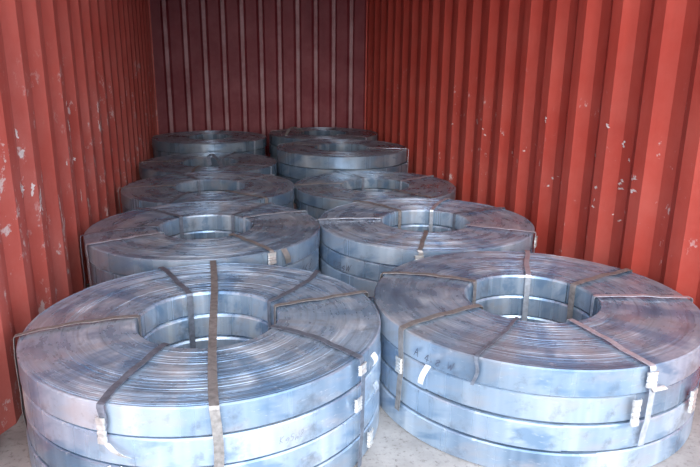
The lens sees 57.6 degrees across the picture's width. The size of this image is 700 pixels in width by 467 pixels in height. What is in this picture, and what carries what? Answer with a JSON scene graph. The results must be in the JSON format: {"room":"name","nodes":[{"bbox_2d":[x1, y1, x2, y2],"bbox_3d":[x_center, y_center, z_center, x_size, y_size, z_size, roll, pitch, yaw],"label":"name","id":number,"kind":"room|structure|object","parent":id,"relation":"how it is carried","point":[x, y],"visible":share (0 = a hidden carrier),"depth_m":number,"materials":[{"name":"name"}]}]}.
{"room":"shipping container interior","nodes":[
{"label":"shipping container interior","id":0,"kind":"room"},
{"bbox_2d":[0,0,157,433],"bbox_3d":[-1.498,-1.133,3.756,0.038,2.420,6.280,-2,16,-11],"label":"wall","id":1,"kind":"structure","parent":0,"point":[83,54],"depth_m":2.75,"materials":[{"name":"red metal"}]},
{"bbox_2d":[15,101,117,226],"bbox_3d":[-1.357,-0.375,3.227,0.034,0.624,2.216,-2,16,-11],"label":"scuff marks","id":2,"kind":"object","parent":1,"relation":"attached to","point":[21,152],"visible":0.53,"depth_m":2.40,"materials":[{"name":"grey paint"}]},
{"bbox_2d":[150,0,365,156],"bbox_3d":[-0.943,-2.017,6.970,2.371,2.420,0.038,-2,16,-11],"label":"wall","id":3,"kind":"structure","parent":0,"point":[256,66],"depth_m":7.01,"materials":[{"name":"red metal"}]},
{"bbox_2d":[148,0,158,134],"bbox_3d":[-2.119,-1.968,6.747,0.057,2.420,0.055,-2,16,-11],"label":"trim","id":4,"kind":"structure","parent":3,"relation":"attached to","point":[148,0],"depth_m":6.78,"materials":[{"name":"red paint"}]},
{"bbox_2d":[364,0,367,129],"bbox_3d":[0.201,-2.069,7.203,0.057,2.420,0.055,-2,16,-11],"label":"trim","id":5,"kind":"structure","parent":3,"relation":"attached to","point":[366,0],"depth_m":7.21,"materials":[{"name":"red paint"}]},
{"bbox_2d":[0,204,699,466],"bbox_3d":[-0.354,-0.011,4.339,2.433,0.030,6.340,-2,16,-11],"label":"floor","id":6,"kind":"structure","parent":0,"point":[392,446],"depth_m":1.90,"materials":[{"name":"grey concrete"}]},
{"bbox_2d":[13,260,380,466],"bbox_3d":[-0.452,0.421,2.060,1.100,0.351,1.130,-2,16,-11],"label":"coils","id":7,"kind":"object","parent":6,"relation":"on","point":[212,364],"visible":1,"depth_m":1.73,"materials":[{"name":"metal"}]},
{"bbox_2d":[80,201,319,286],"bbox_3d":[-0.695,0.124,3.108,1.096,0.358,1.095,4,16,11],"label":"coils","id":8,"kind":"object","parent":6,"relation":"on","point":[138,240],"visible":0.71,"depth_m":2.88,"materials":[{"name":"metal"}]},
{"bbox_2d":[118,171,294,212],"bbox_3d":[-0.913,-0.159,4.170,1.100,0.333,1.099,9,17,27],"label":"coils","id":9,"kind":"object","parent":6,"relation":"on","point":[173,188],"visible":0.48,"depth_m":4.07,"materials":[{"name":"silver metal"}]},
{"bbox_2d":[139,152,276,179],"bbox_3d":[-1.145,-0.484,5.215,1.098,0.397,1.099,-5,16,-19],"label":"coils","id":10,"kind":"object","parent":6,"relation":"on","point":[209,161],"visible":0.44,"depth_m":5.10,"materials":[{"name":"silver metal"}]},
{"bbox_2d":[152,130,266,157],"bbox_3d":[-1.375,-0.776,6.287,1.094,0.383,1.093,5,16,16],"label":"coils","id":11,"kind":"object","parent":6,"relation":"on","point":[186,142],"visible":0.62,"depth_m":5.95,"materials":[{"name":"silver metal"}]},
{"bbox_2d":[269,127,377,176],"bbox_3d":[-0.269,-0.859,6.483,1.098,0.462,1.098,0,16,-4],"label":"coils","id":12,"kind":"object","parent":6,"relation":"on","point":[276,137],"visible":0.3,"depth_m":6.30,"materials":[{"name":"silver metal"}]},
{"bbox_2d":[277,139,408,203],"bbox_3d":[-0.065,-0.539,5.417,1.102,0.418,1.111,13,20,39],"label":"coils","id":13,"kind":"object","parent":6,"relation":"on","point":[297,160],"visible":0.62,"depth_m":5.04,"materials":[{"name":"silver metal"}]},
{"bbox_2d":[293,171,455,222],"bbox_3d":[0.174,-0.193,4.373,1.102,0.313,1.104,13,20,37],"label":"coils","id":14,"kind":"object","parent":6,"relation":"on","point":[316,194],"visible":0.5,"depth_m":4.26,"materials":[{"name":"silver metal"}]},
{"bbox_2d":[316,198,537,303],"bbox_3d":[0.384,0.086,3.317,1.096,0.343,1.099,-4,16,-18],"label":"coils","id":15,"kind":"object","parent":6,"relation":"on","point":[360,241],"visible":0.68,"depth_m":3.06,"materials":[{"name":"metal"}]},
{"bbox_2d":[374,250,699,466],"bbox_3d":[0.624,0.378,2.262,1.104,0.348,1.111,10,18,31],"label":"coils","id":16,"kind":"object","parent":6,"relation":"on","point":[489,358],"visible":1,"depth_m":1.87,"materials":[{"name":"metal"}]},
{"bbox_2d":[366,0,699,383],"bbox_3d":[0.827,-1.235,4.212,0.038,2.420,6.280,-2,16,-11],"label":"wall","id":17,"kind":"structure","parent":0,"point":[501,68],"depth_m":3.18,"materials":[{"name":"red metal"}]},
{"bbox_2d":[452,117,636,221],"bbox_3d":[0.961,-0.519,3.670,0.034,0.421,2.305,-2,16,-11],"label":"scuff marks","id":18,"kind":"object","parent":17,"relation":"attached to","point":[634,178],"visible":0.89,"depth_m":2.76,"materials":[{"name":"grey paint"}]}
]}

